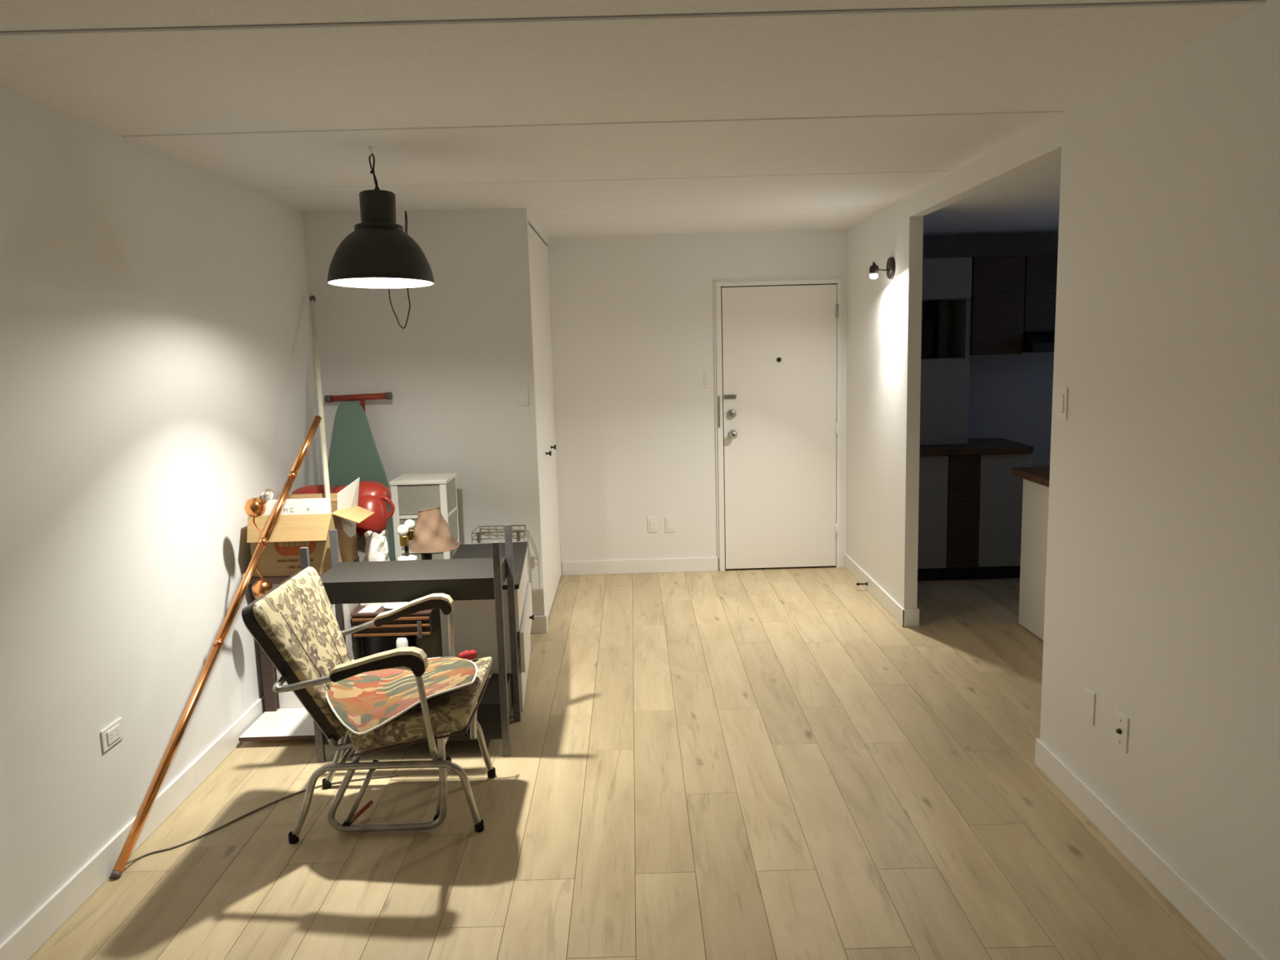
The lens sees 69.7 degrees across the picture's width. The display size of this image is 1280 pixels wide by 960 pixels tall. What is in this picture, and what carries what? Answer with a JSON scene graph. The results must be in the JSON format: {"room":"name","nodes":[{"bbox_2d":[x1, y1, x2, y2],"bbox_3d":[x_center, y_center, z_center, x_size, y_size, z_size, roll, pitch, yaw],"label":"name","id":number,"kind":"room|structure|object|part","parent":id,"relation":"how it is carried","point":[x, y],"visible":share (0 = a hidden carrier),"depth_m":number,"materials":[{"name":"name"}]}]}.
{"room":"apartment living room","nodes":[
{"label":"apartment living room","id":0,"kind":"room"},
{"bbox_2d":[0,86,323,944],"bbox_3d":[-1.786,0.284,1.437,0.100,2.607,8.200,-2,8,0],"label":"wall","id":1,"kind":"structure","parent":0,"point":[157,376],"depth_m":3.10,"materials":[{"name":"paint"}]},
{"bbox_2d":[100,717,124,752],"bbox_3d":[-1.725,0.833,3.009,0.010,0.072,0.118,-2,8,0],"label":"wall outlet","id":2,"kind":"object","parent":1,"relation":"attached to","point":[113,733],"visible":1,"depth_m":3.00,"materials":[{"name":"plastic"}]},
{"bbox_2d":[0,694,265,959],"bbox_3d":[-1.696,1.444,1.450,0.012,0.104,7.690,-2,8,0],"label":"baseboard","id":3,"kind":"structure","parent":1,"relation":"attached to","point":[29,936],"depth_m":2.96,"materials":[{"name":"paint"}]},
{"bbox_2d":[302,208,545,616],"bbox_3d":[-1.207,-0.277,5.181,1.250,2.607,0.075,-2,8,-6],"label":"wall","id":4,"kind":"structure","parent":0,"point":[464,345],"depth_m":5.10,"materials":[{"name":"paint"}]},
{"bbox_2d":[515,384,528,405],"bbox_3d":[-0.664,-0.478,5.165,0.070,0.118,0.010,-2,8,0],"label":"light switch","id":5,"kind":"object","parent":4,"relation":"attached to","point":[521,390],"visible":1,"depth_m":5.16,"materials":[{"name":"plastic"}]},
{"bbox_2d":[530,613,547,634],"bbox_3d":[-1.137,0.863,5.335,1.200,0.104,0.068,-2,8,-6],"label":"baseboard","id":6,"kind":"structure","parent":4,"relation":"attached to","point":[540,624],"depth_m":5.36,"materials":[{"name":"paint"}]},
{"bbox_2d":[528,210,562,576],"bbox_3d":[-0.622,-0.401,5.917,0.055,2.607,1.314,-2,8,0],"label":"wall","id":7,"kind":"structure","parent":0,"point":[532,222],"depth_m":6.40,"materials":[{"name":"paint"}]},
{"bbox_2d":[528,223,561,617],"bbox_3d":[-0.604,-0.378,5.897,0.081,2.334,1.260,-2,8,0],"label":"door","id":8,"kind":"structure","parent":7,"relation":"in","point":[539,255],"depth_m":5.82,"materials":[{"name":"paint"}]},
{"bbox_3d":[-0.608,-0.302,5.430,0.030,2.320,0.313,-2,8,0],"label":"panel","id":9,"kind":"part","parent":8,"relation":"part of","materials":[{"name":"paint"}]},
{"bbox_3d":[-0.611,-0.348,5.742,0.030,2.320,0.313,-2,8,0],"label":"panel","id":10,"kind":"part","parent":8,"relation":"part of","materials":[{"name":"paint"}]},
{"bbox_3d":[-0.615,-0.393,6.054,0.030,2.320,0.313,-2,8,0],"label":"panel","id":11,"kind":"part","parent":8,"relation":"part of","materials":[{"name":"paint"}]},
{"bbox_3d":[-0.574,-0.167,5.770,0.035,0.034,0.034,-2,8,0],"label":"closet knob","id":12,"kind":"part","parent":8,"relation":"part of","materials":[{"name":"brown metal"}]},
{"bbox_3d":[-0.618,-0.438,6.365,0.030,2.320,0.313,-2,8,0],"label":"panel","id":13,"kind":"part","parent":8,"relation":"part of","materials":[{"name":"paint"}]},
{"bbox_2d":[28,566,1225,959],"bbox_3d":[1.008,1.367,2.233,5.634,0.120,9.406,-2,8,0],"label":"floor","id":14,"kind":"structure","parent":0,"point":[746,764],"depth_m":3.22,"materials":[{"name":"brown wood"}]},
{"bbox_2d":[109,415,399,879],"bbox_3d":[-1.558,0.500,3.518,1.158,1.388,0.823,-9,11,-42],"label":"lamp","id":15,"kind":"object","parent":14,"relation":"on","point":[254,508],"visible":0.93,"depth_m":3.45,"materials":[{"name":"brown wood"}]},
{"bbox_3d":[-1.565,0.187,3.785,0.016,0.072,0.176,-8,10,-37],"label":"arm","id":16,"kind":"part","parent":15,"relation":"part of","materials":[{"name":"orange metal"}]},
{"bbox_3d":[-1.562,0.391,3.741,0.013,0.121,0.267,-3,8,-11],"label":"arm","id":17,"kind":"part","parent":15,"relation":"part of","materials":[{"name":"orange metal"}]},
{"bbox_3d":[-1.353,1.198,3.349,0.960,0.022,0.137,-9,11,-40],"label":"power cord","id":18,"kind":"part","parent":15,"relation":"part of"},
{"bbox_3d":[-1.550,0.062,3.825,0.050,0.049,0.048,-2,8,0],"label":"globe bulb","id":19,"kind":"part","parent":15,"relation":"part of","materials":[{"name":"clear glass"}]},
{"bbox_2d":[238,555,364,742],"bbox_3d":[-1.527,0.751,4.167,0.373,0.682,0.627,-2,8,0],"label":"shelving unit","id":20,"kind":"object","parent":14,"relation":"on","point":[285,717],"visible":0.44,"depth_m":4.14,"materials":[{"name":"white wood"}]},
{"bbox_3d":[-1.687,0.774,4.162,0.049,0.648,0.050,-2,8,0],"label":"post","id":21,"kind":"part","parent":20,"relation":"part of","materials":[{"name":"brown wood"}]},
{"bbox_2d":[247,493,374,577],"bbox_3d":[-1.470,0.246,4.191,0.480,0.305,0.445,-2,8,0],"label":"cardboard box","id":22,"kind":"object","parent":20,"relation":"on","point":[280,557],"visible":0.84,"depth_m":4.04,"materials":[{"name":"cardboard"}]},
{"bbox_2d":[261,497,330,515],"bbox_3d":[-1.512,0.243,4.063,0.295,0.317,0.036,-2,8,0],"label":"carton","id":23,"kind":"object","parent":22,"relation":"in","point":[317,505],"visible":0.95,"depth_m":4.03,"materials":[{"name":"paper"}]},
{"bbox_2d":[309,295,332,513],"bbox_3d":[-1.567,-0.296,4.528,0.030,1.265,1.052,-4,9,-19],"label":"pole","id":24,"kind":"object","parent":22,"relation":"in","point":[312,298],"visible":0.78,"depth_m":4.58,"materials":[{"name":"metal"}]},
{"bbox_2d":[337,477,359,537],"bbox_3d":[-1.332,0.137,4.211,0.056,0.275,0.195,-1,8,5],"label":"paper","id":25,"kind":"object","parent":22,"relation":"in","point":[347,498],"visible":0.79,"depth_m":4.21,"materials":[{"name":"paper"}]},
{"bbox_2d":[324,391,395,560],"bbox_3d":[-1.529,0.221,5.099,0.387,1.402,0.070,-2,8,0],"label":"ironing board","id":26,"kind":"object","parent":14,"relation":"on","point":[353,455],"visible":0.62,"depth_m":5.01,"materials":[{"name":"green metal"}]},
{"bbox_2d":[241,566,495,844],"bbox_3d":[-0.920,0.774,3.306,0.734,0.851,0.685,-2,8,0],"label":"glider chair","id":27,"kind":"object","parent":14,"relation":"on","point":[294,623],"visible":0.91,"depth_m":3.12,"materials":[{"name":"fabric"}]},
{"bbox_3d":[-1.138,0.616,3.271,0.229,0.516,0.570,-2,8,0],"label":"backrest","id":28,"kind":"part","parent":27,"relation":"part of","materials":[{"name":"fabric"}]},
{"bbox_3d":[-0.840,0.595,2.958,0.308,0.095,0.042,-2,8,0],"label":"armrest","id":29,"kind":"part","parent":27,"relation":"part of","materials":[{"name":"plastic"}]},
{"bbox_3d":[-0.872,1.087,3.139,0.651,0.264,0.044,-2,8,-2],"label":"leg frame","id":30,"kind":"part","parent":27,"relation":"part of","materials":[{"name":"metal"}]},
{"bbox_3d":[-0.873,1.034,3.157,0.420,0.366,0.024,-2,8,0],"label":"swing frame","id":31,"kind":"part","parent":27,"relation":"part of","materials":[{"name":"metal"}]},
{"bbox_2d":[325,656,477,735],"bbox_3d":[-0.835,0.727,3.269,0.560,0.154,0.510,-2,8,0],"label":"seat cushion","id":32,"kind":"object","parent":27,"relation":"on","point":[364,702],"visible":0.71,"depth_m":3.17,"materials":[{"name":"multicoloured fabric"}]},
{"bbox_3d":[-0.893,1.030,3.540,0.649,0.264,0.051,-2,8,-3],"label":"leg frame","id":33,"kind":"part","parent":27,"relation":"part of","materials":[{"name":"metal"}]},
{"bbox_3d":[-0.883,0.510,3.592,0.308,0.115,0.042,-2,8,0],"label":"armrest","id":34,"kind":"part","parent":27,"relation":"part of","materials":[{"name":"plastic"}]},
{"bbox_3d":[-0.768,0.791,3.298,0.418,0.157,0.505,-2,8,0],"label":"seat","id":35,"kind":"part","parent":27,"relation":"part of","materials":[{"name":"fabric"}]},
{"bbox_2d":[458,649,477,660],"bbox_3d":[-0.652,0.665,3.488,0.071,0.041,0.050,-4,9,-19],"label":"cloth bundle","id":36,"kind":"object","parent":27,"relation":"on","point":[467,655],"visible":0.9,"depth_m":3.47,"materials":[{"name":"fabric"}]},
{"bbox_2d":[355,529,390,561],"bbox_3d":[-1.483,0.644,4.655,0.418,0.752,0.180,-2,8,0],"label":"carton","id":37,"kind":"object","parent":14,"relation":"on","point":[361,542],"visible":0.09,"depth_m":4.52,"materials":[{"name":"cardboard"}]},
{"bbox_2d":[290,480,395,537],"bbox_3d":[-1.460,0.146,4.524,0.528,0.271,0.251,-2,8,0],"label":"bag","id":38,"kind":"object","parent":37,"relation":"on","point":[373,496],"visible":0.59,"depth_m":4.47,"materials":[{"name":"plastic"}]},
{"bbox_2d":[362,635,416,657],"bbox_3d":[-1.196,0.877,4.435,0.271,0.338,0.271,-2,8,0],"label":"waste bin","id":39,"kind":"object","parent":14,"relation":"on","point":[371,645],"visible":0.13,"depth_m":4.30,"materials":[{"name":"plastic"}]},
{"bbox_2d":[351,605,440,638],"bbox_3d":[-1.153,0.654,4.402,0.369,0.117,0.328,-2,8,0],"label":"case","id":40,"kind":"object","parent":39,"relation":"on","point":[420,624],"visible":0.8,"depth_m":4.26,"materials":[{"name":"brown wood"}]},
{"bbox_2d":[357,605,382,613],"bbox_3d":[-1.268,0.608,4.324,0.085,0.002,0.110,-2,8,0],"label":"paper card","id":41,"kind":"object","parent":40,"relation":"on","point":[367,609],"visible":1,"depth_m":4.32,"materials":[{"name":"paper"}]},
{"bbox_2d":[360,529,389,606],"bbox_3d":[-1.269,0.419,4.383,0.152,0.357,0.105,-2,8,0],"label":"paper bag","id":42,"kind":"object","parent":40,"relation":"on","point":[376,548],"visible":0.41,"depth_m":4.34,"materials":[{"name":"paper"}]},
{"bbox_3d":[-1.153,0.644,4.251,0.357,0.012,0.016,-2,8,0],"label":"rail","id":43,"kind":"part","parent":40,"relation":"part of","materials":[{"name":"brown wood"}]},
{"bbox_3d":[-1.152,0.676,4.256,0.357,0.012,0.016,-2,8,0],"label":"rail","id":44,"kind":"part","parent":40,"relation":"part of","materials":[{"name":"brown wood"}]},
{"bbox_3d":[-1.151,0.716,4.262,0.357,0.012,0.016,-2,8,0],"label":"rail","id":45,"kind":"part","parent":40,"relation":"part of","materials":[{"name":"brown wood"}]},
{"bbox_3d":[-1.155,0.600,4.404,0.369,0.011,0.308,-2,8,0],"label":"lid","id":46,"kind":"part","parent":40,"relation":"part of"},
{"bbox_2d":[382,601,408,609],"bbox_3d":[-1.146,0.595,4.329,0.123,0.016,0.123,-2,8,0],"label":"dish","id":47,"kind":"object","parent":40,"relation":"on","point":[391,606],"visible":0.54,"depth_m":4.35,"materials":[{"name":"white ceramic"}]},
{"bbox_2d":[396,519,417,602],"bbox_3d":[-1.119,0.389,4.426,0.096,0.396,0.094,-4,9,-17],"label":"globe lamp","id":48,"kind":"object","parent":40,"relation":"on","point":[406,531],"visible":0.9,"depth_m":4.40,"materials":[{"name":"white glass"}]},
{"bbox_2d":[396,524,408,546],"bbox_3d":[-1.133,0.264,4.397,0.056,0.103,0.057,-2,8,0],"label":"socket","id":49,"kind":"object","parent":48,"relation":"attached to","point":[402,530],"depth_m":4.38,"materials":[{"name":"gold metal"}]},
{"bbox_3d":[-1.121,0.339,4.418,0.020,0.056,0.020,-2,8,0],"label":"stem","id":50,"kind":"part","parent":48,"relation":"part of","materials":[{"name":"brown metal"}]},
{"bbox_2d":[404,519,415,540],"bbox_3d":[-1.108,0.238,4.429,0.052,0.099,0.053,-2,8,0],"label":"socket","id":51,"kind":"object","parent":48,"relation":"attached to","point":[409,524],"depth_m":4.41,"materials":[{"name":"gold metal"}]},
{"bbox_2d":[409,506,458,559],"bbox_3d":[-0.963,0.358,4.316,0.228,0.478,0.228,-2,8,0],"label":"table lamp","id":52,"kind":"object","parent":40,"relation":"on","point":[432,533],"visible":0.9,"depth_m":4.23,"materials":[{"name":"fabric"}]},
{"bbox_3d":[-1.001,0.417,4.330,0.079,0.361,0.079,-2,8,0],"label":"stem","id":53,"kind":"part","parent":52,"relation":"part of","materials":[{"name":"plastic"}]},
{"bbox_3d":[-0.981,0.136,4.273,0.100,0.024,0.100,-2,8,0],"label":"shade trim","id":54,"kind":"part","parent":52,"relation":"part of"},
{"bbox_3d":[-0.964,0.317,4.310,0.228,0.004,0.228,-2,8,0],"label":"shade trim","id":55,"kind":"part","parent":52,"relation":"part of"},
{"bbox_2d":[395,636,408,648],"bbox_3d":[-1.100,0.896,4.287,0.054,0.334,0.054,-2,8,0],"label":"bottle","id":56,"kind":"object","parent":39,"relation":"in","point":[402,642],"visible":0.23,"depth_m":4.25,"materials":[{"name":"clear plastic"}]},
{"bbox_2d":[299,524,520,762],"bbox_3d":[-0.938,0.671,3.872,0.786,0.893,0.384,-2,8,0],"label":"desk","id":57,"kind":"object","parent":14,"relation":"on","point":[462,579],"visible":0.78,"depth_m":3.73,"materials":[{"name":"wood"}]},
{"bbox_3d":[-1.314,0.708,3.692,0.029,0.893,0.024,-2,8,0],"label":"post","id":58,"kind":"part","parent":57,"relation":"part of","materials":[{"name":"metal"}]},
{"bbox_3d":[-1.318,0.656,4.048,0.029,0.893,0.024,-2,8,0],"label":"post","id":59,"kind":"part","parent":57,"relation":"part of","materials":[{"name":"metal"}]},
{"bbox_3d":[-0.557,0.686,3.696,0.029,0.893,0.024,-2,8,0],"label":"post","id":60,"kind":"part","parent":57,"relation":"part of","materials":[{"name":"metal"}]},
{"bbox_3d":[-0.561,0.634,4.053,0.029,0.893,0.024,-2,8,0],"label":"post","id":61,"kind":"part","parent":57,"relation":"part of","materials":[{"name":"metal"}]},
{"bbox_2d":[389,472,459,560],"bbox_3d":[-1.138,0.471,4.965,0.294,0.985,0.286,-2,8,0],"label":"shelving unit","id":62,"kind":"object","parent":14,"relation":"on","point":[411,494],"visible":0.41,"depth_m":4.79,"materials":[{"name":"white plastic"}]},
{"bbox_3d":[-1.142,0.283,4.807,0.218,0.159,0.005,-2,8,0],"label":"drawer","id":63,"kind":"part","parent":62,"relation":"part of","materials":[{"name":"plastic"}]},
{"bbox_3d":[-1.147,0.102,4.781,0.218,0.154,0.005,-2,8,0],"label":"drawer","id":64,"kind":"part","parent":62,"relation":"part of","materials":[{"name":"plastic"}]},
{"bbox_3d":[-1.137,0.476,4.835,0.218,0.179,0.005,-2,8,0],"label":"drawer","id":65,"kind":"part","parent":62,"relation":"part of","materials":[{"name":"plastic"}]},
{"bbox_3d":[-1.134,0.457,5.099,0.236,0.935,0.008,-2,8,0],"label":"panel","id":66,"kind":"part","parent":62,"relation":"part of","materials":[{"name":"plastic"}]},
{"bbox_3d":[-1.012,0.080,4.912,0.004,0.158,0.240,-2,8,0],"label":"panel","id":67,"kind":"part","parent":62,"relation":"part of","materials":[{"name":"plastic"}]},
{"bbox_3d":[-1.007,0.260,4.938,0.004,0.163,0.240,-2,8,0],"label":"panel","id":68,"kind":"part","parent":62,"relation":"part of","materials":[{"name":"plastic"}]},
{"bbox_3d":[-1.001,0.453,4.966,0.004,0.183,0.240,-2,8,0],"label":"panel","id":69,"kind":"part","parent":62,"relation":"part of","materials":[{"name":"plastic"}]},
{"bbox_2d":[415,622,442,657],"bbox_3d":[-1.012,0.870,4.446,0.085,0.339,0.230,-2,8,0],"label":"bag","id":70,"kind":"object","parent":14,"relation":"on","point":[431,645],"visible":0.14,"depth_m":4.33,"materials":[{"name":"fabric"}]},
{"bbox_2d":[440,542,533,716],"bbox_3d":[-0.727,0.708,4.544,0.398,0.615,0.914,-2,8,-4],"label":"cabinet","id":71,"kind":"object","parent":14,"relation":"on","point":[474,620],"visible":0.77,"depth_m":4.11,"materials":[{"name":"white wood"}]},
{"bbox_3d":[-0.585,0.519,4.529,0.018,0.195,0.886,-2,8,-4],"label":"drawer","id":72,"kind":"part","parent":71,"relation":"part of","materials":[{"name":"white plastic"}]},
{"bbox_3d":[-0.574,0.898,4.584,0.018,0.180,0.886,-2,8,-4],"label":"drawer","id":73,"kind":"part","parent":71,"relation":"part of","materials":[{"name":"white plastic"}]},
{"bbox_3d":[-0.561,0.711,4.558,0.018,0.185,0.886,-2,8,-4],"label":"drawer","id":74,"kind":"part","parent":71,"relation":"part of","materials":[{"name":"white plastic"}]},
{"bbox_2d":[471,524,528,588],"bbox_3d":[-0.777,0.593,5.200,0.302,0.652,0.169,-2,8,0],"label":"wire rack","id":75,"kind":"object","parent":14,"relation":"on","point":[478,539],"visible":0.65,"depth_m":5.08,"materials":[{"name":"metal"}]},
{"bbox_2d":[917,455,948,581],"bbox_3d":[1.824,0.232,6.433,0.465,0.872,0.564,-2,8,0],"label":"base cabinet","id":76,"kind":"object","parent":14,"relation":"on","point":[933,469],"visible":0.43,"depth_m":6.15,"materials":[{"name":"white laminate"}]},
{"bbox_2d":[919,437,1034,456],"bbox_3d":[2.087,-0.227,6.352,1.043,0.041,0.602,-2,8,0],"label":"countertop","id":77,"kind":"structure","parent":76,"relation":"on","point":[996,445],"depth_m":6.06,"materials":[{"name":"wood"}]},
{"bbox_2d":[920,257,972,446],"bbox_3d":[1.885,-0.874,6.349,0.650,1.248,0.415,-2,8,0],"label":"cabinet","id":78,"kind":"object","parent":77,"relation":"on","point":[946,299],"visible":0.52,"depth_m":6.19,"materials":[{"name":"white wood"}]},
{"bbox_3d":[1.896,-0.520,6.202,0.640,0.573,0.013,-2,8,0],"label":"panel","id":79,"kind":"part","parent":78,"relation":"part of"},
{"bbox_3d":[1.873,-1.331,6.082,0.640,0.262,0.018,-2,8,0],"label":"door","id":80,"kind":"part","parent":78,"relation":"part of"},
{"bbox_2d":[942,454,980,580],"bbox_3d":[2.163,0.222,6.435,0.206,0.872,0.564,-2,8,0],"label":"base cabinet","id":81,"kind":"object","parent":14,"relation":"on","point":[963,472],"visible":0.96,"depth_m":6.15,"materials":[{"name":"brown laminate"}]},
{"bbox_2d":[973,453,1031,579],"bbox_3d":[2.440,0.214,6.437,0.341,0.872,0.564,-2,8,0],"label":"base cabinet","id":82,"kind":"object","parent":14,"relation":"on","point":[1000,491],"visible":0.7,"depth_m":6.16,"materials":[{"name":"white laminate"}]},
{"bbox_2d":[1018,478,1048,640],"bbox_3d":[2.479,0.521,4.339,0.619,0.857,1.785,-2,8,0],"label":"base cabinet","id":83,"kind":"object","parent":14,"relation":"on","point":[1035,502],"visible":0.2,"depth_m":5.05,"materials":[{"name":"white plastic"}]},
{"bbox_2d":[1010,466,1049,487],"bbox_3d":[2.458,0.073,4.291,0.695,0.042,1.860,-2,8,0],"label":"countertop","id":84,"kind":"structure","parent":83,"relation":"on","point":[1039,475],"depth_m":5.00,"materials":[{"name":"wood"}]},
{"bbox_2d":[0,0,1266,237],"bbox_3d":[-0.145,-1.107,1.837,3.466,0.140,9.356,-2,8,0],"label":"ceiling","id":85,"kind":"structure","parent":0,"point":[591,117],"depth_m":2.74,"materials":[{"name":"paint"}]},
{"bbox_2d":[367,146,374,155],"bbox_3d":[-1.008,-1.231,3.449,0.026,0.032,0.026,-2,8,0],"label":"ceiling hook","id":86,"kind":"object","parent":85,"relation":"attached to","point":[371,148],"visible":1,"depth_m":3.44,"materials":[{"name":"white plastic"}]},
{"bbox_2d":[327,153,434,288],"bbox_3d":[-0.995,-0.985,3.484,0.394,0.484,0.394,0,9,14],"label":"pendant lamp","id":87,"kind":"object","parent":86,"relation":"hanging from","point":[378,253],"visible":1,"depth_m":3.40,"materials":[{"name":"metal"}]},
{"bbox_3d":[-0.991,-0.847,3.504,0.395,0.206,0.395,-2,8,0],"label":"lamp shade","id":88,"kind":"part","parent":87,"relation":"part of","materials":[{"name":"metal"}]},
{"bbox_2d":[388,204,410,328],"bbox_3d":[-1.273,-1.123,4.866,0.133,0.638,0.032,-2,8,0],"label":"cord","id":89,"kind":"object","parent":85,"relation":"hanging from","point":[404,206],"visible":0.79,"depth_m":4.88,"materials":[{"name":"black plastic"}]},
{"bbox_3d":[-0.156,-1.013,1.647,3.336,0.008,0.994,-2,8,0],"label":"panel","id":90,"kind":"part","parent":85,"relation":"part of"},
{"bbox_3d":[-0.178,-1.313,3.717,3.336,0.008,1.070,-2,8,0],"label":"panel","id":91,"kind":"part","parent":85,"relation":"part of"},
{"bbox_3d":[-0.189,-1.470,4.793,3.336,0.008,1.080,-2,8,0],"label":"panel","id":92,"kind":"part","parent":85,"relation":"part of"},
{"bbox_3d":[-0.167,-1.161,2.670,3.336,0.008,1.010,-2,8,0],"label":"panel","id":93,"kind":"part","parent":85,"relation":"part of","materials":[{"name":"paint"}]},
{"bbox_3d":[-0.201,-1.628,5.880,3.336,0.008,1.102,-2,8,0],"label":"panel","id":94,"kind":"part","parent":85,"relation":"part of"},
{"bbox_2d":[548,229,847,569],"bbox_3d":[0.436,-0.530,6.603,2.117,2.607,0.100,-2,8,0],"label":"wall","id":95,"kind":"structure","parent":0,"point":[633,326],"depth_m":6.52,"materials":[{"name":"paint"}]},
{"bbox_2d":[562,556,719,575],"bbox_3d":[0.006,0.630,6.711,1.145,0.104,0.012,-2,8,0],"label":"baseboard","id":96,"kind":"structure","parent":95,"relation":"attached to","point":[688,564],"depth_m":6.71,"materials":[{"name":"paint"}]},
{"bbox_2d":[647,516,657,532],"bbox_3d":[0.091,0.323,6.668,0.070,0.115,0.010,-2,8,0],"label":"wall outlet","id":97,"kind":"object","parent":95,"relation":"attached to","point":[651,521],"visible":1,"depth_m":6.67,"materials":[{"name":"plastic"}]},
{"bbox_2d":[665,516,675,532],"bbox_3d":[0.218,0.322,6.670,0.070,0.115,0.010,-2,8,0],"label":"wall outlet","id":98,"kind":"object","parent":95,"relation":"attached to","point":[669,521],"visible":1,"depth_m":6.67,"materials":[{"name":"plastic"}]},
{"bbox_2d":[703,370,714,388],"bbox_3d":[0.490,-0.714,6.522,0.070,0.125,0.010,-2,8,0],"label":"light switch","id":99,"kind":"object","parent":95,"relation":"attached to","point":[708,377],"visible":1,"depth_m":6.52,"materials":[{"name":"plastic"}]},
{"bbox_2d":[720,284,831,566],"bbox_3d":[0.945,-0.507,6.693,1.307,2.507,0.060,-2,8,0],"label":"trim","id":100,"kind":"structure","parent":95,"relation":"attached to","point":[815,284],"depth_m":6.59,"materials":[{"name":"wood"}]},
{"bbox_2d":[713,276,843,571],"bbox_3d":[0.994,-0.378,6.570,0.907,2.084,0.141,-2,8,0],"label":"door","id":101,"kind":"structure","parent":95,"relation":"in","point":[779,378],"depth_m":6.56,"materials":[{"name":"paint"}]},
{"bbox_3d":[0.562,-0.486,6.535,0.011,0.223,0.009,-2,8,0],"label":"strike plate","id":102,"kind":"part","parent":101,"relation":"part of","materials":[{"name":"metal"}]},
{"bbox_3d":[0.661,-0.322,6.538,0.062,0.062,0.069,-2,8,0],"label":"knob","id":103,"kind":"part","parent":101,"relation":"part of","materials":[{"name":"silver metal"}]},
{"bbox_2d":[922,234,1058,466],"bbox_3d":[2.636,-0.542,6.670,2.213,2.490,0.100,-2,8,0],"label":"wall","id":104,"kind":"structure","parent":0,"point":[1011,395],"depth_m":6.60,"materials":[{"name":"paint"}]},
{"bbox_2d":[969,255,1025,355],"bbox_3d":[2.379,-1.187,6.309,0.345,0.645,0.416,-2,8,0],"label":"upper cabinet","id":105,"kind":"object","parent":104,"relation":"attached to","point":[997,282],"visible":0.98,"depth_m":6.10,"materials":[{"name":"brown wood"}]},
{"bbox_2d":[1022,331,1054,352],"bbox_3d":[2.858,-0.948,6.279,0.586,0.133,0.555,-2,8,0],"label":"range hood","id":106,"kind":"object","parent":104,"relation":"attached to","point":[1042,341],"visible":0.15,"depth_m":6.06,"materials":[{"name":"black metal"}]},
{"bbox_2d":[1022,254,1057,332],"bbox_3d":[2.849,-1.273,6.302,0.590,0.500,0.416,-2,8,0],"label":"upper cabinet","id":107,"kind":"object","parent":104,"relation":"attached to","point":[1041,270],"visible":0.25,"depth_m":6.10,"materials":[{"name":"brown wood"}]},
{"bbox_2d":[923,155,1061,237],"bbox_3d":[2.623,-1.479,4.462,2.213,0.100,4.200,-2,8,0],"label":"ceiling","id":108,"kind":"structure","parent":0,"point":[1027,202],"depth_m":5.16,"materials":[{"name":"paint"}]},
{"bbox_2d":[845,0,1279,959],"bbox_3d":[1.560,0.104,2.031,0.075,2.607,9.356,-2,8,0],"label":"wall","id":109,"kind":"structure","parent":0,"point":[1162,591],"depth_m":2.67,"materials":[{"name":"paint"}]},
{"bbox_2d":[856,582,867,586],"bbox_3d":[1.466,0.687,6.071,0.071,0.026,0.026,-2,8,0],"label":"door stop","id":110,"kind":"object","parent":109,"relation":"attached to","point":[866,583],"visible":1,"depth_m":6.06,"materials":[{"name":"brown metal"}]},
{"bbox_2d":[844,553,904,626],"bbox_3d":[1.508,0.691,6.007,0.012,0.104,1.453,-2,8,0],"label":"baseboard","id":111,"kind":"structure","parent":109,"relation":"attached to","point":[896,611],"depth_m":5.85,"materials":[{"name":"paint"}]},
{"bbox_2d":[869,257,895,279],"bbox_3d":[1.395,-1.227,5.330,0.135,0.126,0.126,-2,8,0],"label":"wall lamp","id":112,"kind":"object","parent":109,"relation":"attached to","point":[891,264],"visible":1,"depth_m":5.30,"materials":[{"name":"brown metal"}]},
{"bbox_3d":[1.353,-1.183,5.320,0.045,0.038,0.045,-2,8,0],"label":"bulb","id":113,"kind":"part","parent":112,"relation":"part of","materials":[{"name":"white"}]},
{"bbox_3d":[1.452,-1.229,5.330,0.022,0.126,0.126,-2,8,0],"label":"plate","id":114,"kind":"part","parent":112,"relation":"part of","materials":[{"name":"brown metal"}]},
{"bbox_2d":[902,607,919,626],"bbox_3d":[1.555,0.737,5.683,0.098,0.103,0.797,-2,8,0],"label":"baseboard","id":115,"kind":"object","parent":109,"relation":"attached to","point":[911,616],"visible":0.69,"depth_m":5.29,"materials":[{"name":"paint"}]},
{"bbox_2d":[1057,386,1068,420],"bbox_3d":[1.499,-0.273,3.266,0.010,0.115,0.070,-2,8,0],"label":"light switch","id":116,"kind":"object","parent":109,"relation":"attached to","point":[1062,400],"visible":1,"depth_m":3.25,"materials":[{"name":"plastic"}]},
{"bbox_2d":[1083,686,1095,725],"bbox_3d":[1.532,0.771,3.135,0.006,0.115,0.070,-2,8,0],"label":"blank plate","id":117,"kind":"object","parent":109,"relation":"attached to","point":[1089,703],"visible":1,"depth_m":3.13,"materials":[{"name":"plastic"}]},
{"bbox_2d":[1113,709,1128,753],"bbox_3d":[1.528,0.801,2.930,0.017,0.118,0.076,-2,8,0],"label":"cable jack","id":118,"kind":"object","parent":109,"relation":"attached to","point":[1122,722],"visible":1,"depth_m":2.92,"materials":[{"name":"plastic"}]},
{"bbox_2d":[1035,737,1269,959],"bbox_3d":[1.603,1.474,0.612,0.087,0.104,5.953,-2,8,0],"label":"baseboard","id":119,"kind":"structure","parent":109,"relation":"attached to","point":[1215,928],"depth_m":2.76,"materials":[{"name":"paint"}]}
]}

